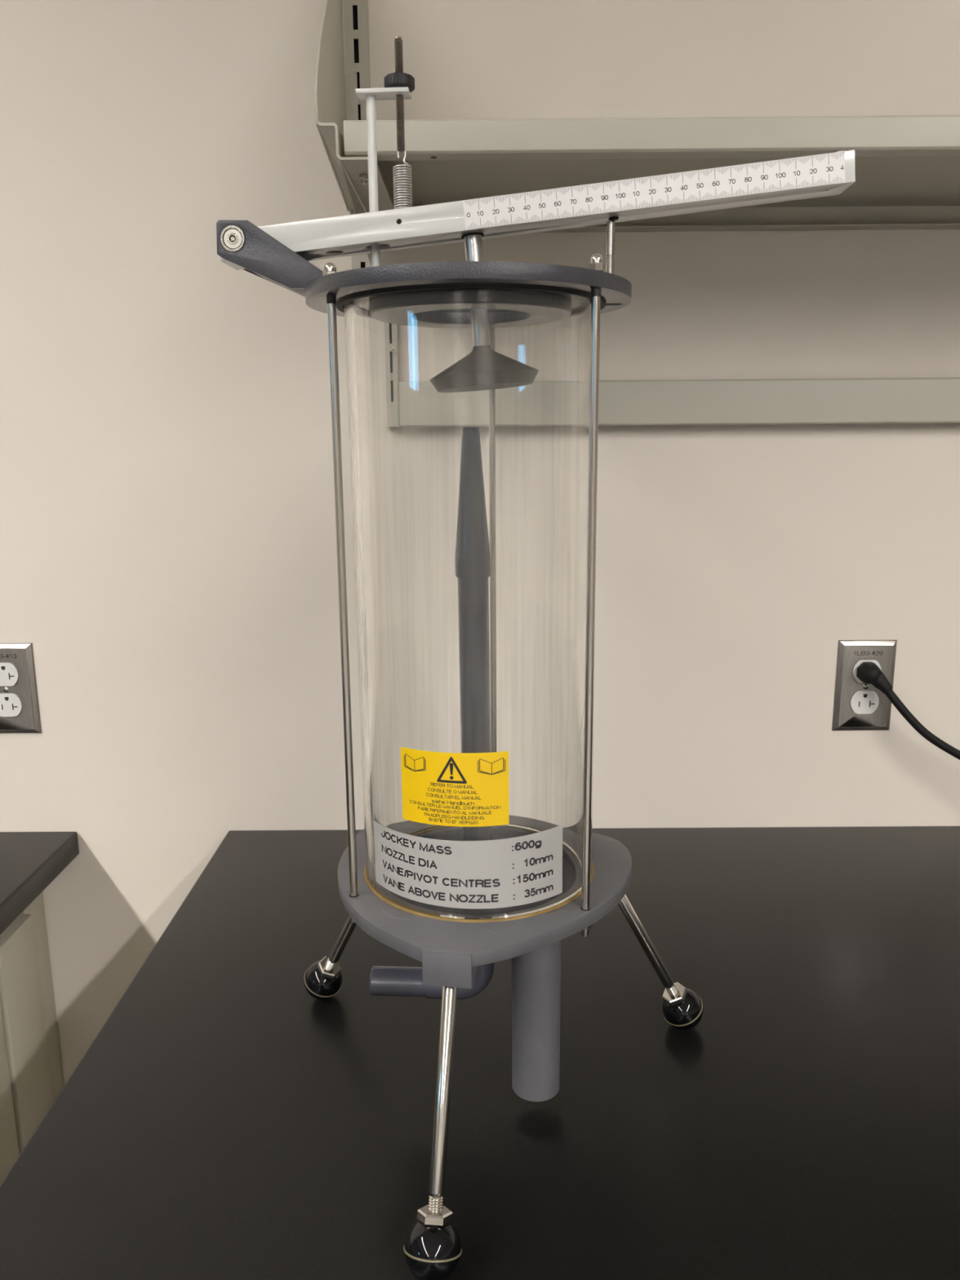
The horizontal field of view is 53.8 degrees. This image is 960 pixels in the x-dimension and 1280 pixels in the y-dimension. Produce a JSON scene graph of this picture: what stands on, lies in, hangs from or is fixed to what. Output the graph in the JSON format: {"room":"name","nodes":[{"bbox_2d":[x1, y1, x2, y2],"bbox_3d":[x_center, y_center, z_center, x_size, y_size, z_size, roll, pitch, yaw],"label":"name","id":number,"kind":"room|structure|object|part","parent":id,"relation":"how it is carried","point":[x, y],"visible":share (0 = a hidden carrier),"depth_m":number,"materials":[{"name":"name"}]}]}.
{"room":"science laboratory","nodes":[
{"label":"science laboratory","id":0,"kind":"room"},
{"bbox_2d":[0,0,959,1084],"bbox_3d":[-0.098,-0.324,1.135,7.800,2.960,0.100,0,12,0],"label":"wall","id":1,"kind":"structure","parent":0,"point":[168,553],"depth_m":1.11,"materials":[{"name":"beige paint"}]},
{"bbox_2d":[0,642,41,733],"bbox_3d":[-0.582,0.061,1.163,0.071,0.115,0.007,0,12,0],"label":"wall outlet","id":2,"kind":"object","parent":1,"relation":"attached to","point":[17,668],"visible":1,"depth_m":1.16,"materials":[{"name":"metal"}]},
{"bbox_2d":[0,662,18,686],"bbox_3d":[-0.582,0.042,1.158,0.034,0.029,0.005,0,12,0],"label":"socket","id":3,"kind":"object","parent":2,"relation":"attached to","point":[9,671],"depth_m":1.16,"materials":[{"name":"white plastic"}]},
{"bbox_2d":[0,693,22,716],"bbox_3d":[-0.582,0.080,1.166,0.034,0.029,0.005,0,12,0],"label":"socket","id":4,"kind":"object","parent":2,"relation":"attached to","point":[11,704],"depth_m":1.16,"materials":[{"name":"white plastic"}]},
{"bbox_2d":[342,0,371,269],"bbox_3d":[-0.132,-0.637,1.010,0.025,0.800,0.015,0,12,0],"label":"shelf standard","id":5,"kind":"object","parent":1,"relation":"attached to","point":[356,28],"visible":0.14,"depth_m":1.01,"materials":[{"name":"beige metal"}]},
{"bbox_2d":[314,0,394,262],"bbox_3d":[-0.116,-0.522,0.880,0.062,0.345,0.300,0,12,0],"label":"shelf bracket","id":6,"kind":"object","parent":5,"relation":"attached to","point":[335,97],"visible":0.73,"depth_m":0.85,"materials":[{"name":"beige metal"}]},
{"bbox_3d":[-0.138,-0.565,0.868,0.002,0.255,0.295,-1,12,-3],"label":"panel","id":7,"kind":"part","parent":6,"relation":"part of","materials":[{"name":"beige metal"}]},
{"bbox_3d":[-0.138,-0.541,1.026,0.013,0.133,0.006,0,12,0],"label":"hook plate","id":8,"kind":"part","parent":6,"relation":"part of","materials":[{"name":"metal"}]},
{"bbox_2d":[343,115,959,232],"bbox_3d":[0.696,-0.439,0.900,1.608,0.026,0.302,0,12,0],"label":"shelf","id":9,"kind":"object","parent":5,"relation":"on","point":[907,167],"visible":0.7,"depth_m":0.77,"materials":[{"name":"beige metal"}]},
{"bbox_2d":[598,377,959,426],"bbox_3d":[0.694,-0.275,1.080,1.616,0.050,0.023,0,12,0],"label":"wall rail","id":10,"kind":"object","parent":1,"relation":"attached to","point":[849,400],"visible":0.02,"depth_m":1.07,"materials":[{"name":"beige metal"}]},
{"bbox_2d":[831,640,897,730],"bbox_3d":[0.472,0.057,1.160,0.071,0.115,0.007,0,12,0],"label":"wall outlet","id":11,"kind":"object","parent":1,"relation":"attached to","point":[872,710],"visible":0.93,"depth_m":1.16,"materials":[{"name":"metal"}]},
{"bbox_2d":[849,689,879,713],"bbox_3d":[0.472,0.076,1.163,0.034,0.029,0.005,0,12,0],"label":"socket","id":12,"kind":"object","parent":11,"relation":"attached to","point":[861,701],"depth_m":1.16,"materials":[{"name":"white plastic"}]},
{"bbox_2d":[852,658,881,683],"bbox_3d":[0.472,0.038,1.155,0.034,0.029,0.005,0,12,0],"label":"socket","id":13,"kind":"object","parent":11,"relation":"attached to","point":[856,663],"depth_m":1.15,"materials":[{"name":"white plastic"}]},
{"bbox_2d":[856,662,959,759],"bbox_3d":[0.745,0.158,1.037,0.634,0.215,0.057,6,14,27],"label":"power cord","id":14,"kind":"object","parent":13,"relation":"in","point":[868,673],"visible":1,"depth_m":1.13,"materials":[{"name":"black rubber"}]},
{"bbox_3d":[-0.095,1.988,-2.477,7.800,0.060,8.128,0,12,0],"label":"floor","id":15,"kind":"structure","parent":0,"visible":0},
{"bbox_2d":[0,892,64,1185],"bbox_3d":[-1.213,0.857,0.617,1.318,0.882,1.406,0,12,0],"label":"base cabinet","id":16,"kind":"object","parent":15,"relation":"on","point":[32,1079],"visible":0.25,"depth_m":1.16,"materials":[{"name":"beige laminate"}]},
{"bbox_3d":[-0.560,0.749,0.950,0.013,0.706,0.424,0,12,0],"label":"door","id":17,"kind":"part","parent":16,"relation":"part of","materials":[{"name":"beige laminate"}]},
{"bbox_3d":[-0.559,0.693,1.209,0.013,0.706,0.082,0,12,0],"label":"filler panel","id":18,"kind":"part","parent":16,"relation":"part of","materials":[{"name":"beige laminate"}]},
{"bbox_2d":[0,831,79,934],"bbox_3d":[-1.204,0.412,0.513,1.382,0.032,1.427,0,12,0],"label":"countertop","id":19,"kind":"structure","parent":16,"relation":"on","point":[29,861],"depth_m":1.12,"materials":[{"name":"black stone"}]},
{"bbox_3d":[0.731,0.796,0.835,2.015,0.882,0.945,0,12,0],"label":"base cabinet","id":20,"kind":"object","parent":15,"relation":"on","visible":0},
{"bbox_2d":[0,826,959,1279],"bbox_3d":[0.717,0.348,0.746,2.076,0.032,0.937,0,12,0],"label":"countertop","id":21,"kind":"structure","parent":20,"relation":"on","point":[225,1120],"depth_m":0.71,"materials":[{"name":"black stone"}]},
{"bbox_2d":[216,35,855,1279],"bbox_3d":[0.010,-0.021,0.684,0.340,0.726,0.335,-8,14,-31],"label":"apparatus","id":22,"kind":"object","parent":21,"relation":"on","point":[473,384],"visible":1,"depth_m":0.58,"materials":[{"name":"grey metal"}]},
{"bbox_3d":[-0.105,0.233,0.795,0.084,0.137,0.009,9,15,38],"label":"leg","id":23,"kind":"part","parent":22,"relation":"part of","materials":[{"name":"silver metal"}]},
{"bbox_3d":[-0.088,-0.013,0.609,0.005,0.425,0.005,0,12,0],"label":"tie rod","id":24,"kind":"part","parent":22,"relation":"part of","materials":[{"name":"silver metal"}]},
{"bbox_3d":[-0.068,-0.284,0.601,0.006,0.112,0.006,0,12,0],"label":"support post","id":25,"kind":"part","parent":22,"relation":"part of","materials":[{"name":"silver metal"}]},
{"bbox_3d":[-0.050,-0.345,0.587,0.019,0.008,0.019,0,12,0],"label":"knob","id":26,"kind":"part","parent":22,"relation":"part of","materials":[{"name":"black plastic"}]},
{"bbox_3d":[-0.023,0.278,0.578,0.009,0.136,0.069,2,12,9],"label":"leg","id":27,"kind":"part","parent":22,"relation":"part of","materials":[{"name":"silver metal"}]},
{"bbox_3d":[-0.007,-0.217,0.611,0.208,0.016,0.208,0,12,0],"label":"plate","id":28,"kind":"part","parent":22,"relation":"part of","materials":[{"name":"grey plastic"}]},
{"bbox_2d":[461,232,484,239],"bbox_3d":[-0.005,-0.257,0.602,0.014,0.002,0.014,0,12,0],"label":"washer","id":29,"kind":"object","parent":22,"relation":"in","point":[464,235],"depth_m":0.60,"materials":[{"name":"black rubber"}]},
{"bbox_3d":[-0.002,-0.224,0.609,0.017,0.070,0.012,0,12,0],"label":"vane stem","id":30,"kind":"part","parent":22,"relation":"part of","materials":[{"name":"silver metal"}]},
{"bbox_3d":[0.004,0.179,0.686,0.217,0.024,0.223,0,12,0],"label":"plate","id":31,"kind":"part","parent":22,"relation":"part of","materials":[{"name":"grey plastic"}]},
{"bbox_3d":[0.069,-0.010,0.588,0.005,0.425,0.005,0,12,0],"label":"tie rod","id":32,"kind":"part","parent":22,"relation":"part of","materials":[{"name":"silver metal"}]},
{"bbox_3d":[0.130,0.238,0.761,0.080,0.137,0.009,-5,13,-21],"label":"leg","id":33,"kind":"part","parent":22,"relation":"part of","materials":[{"name":"silver metal"}]}
]}

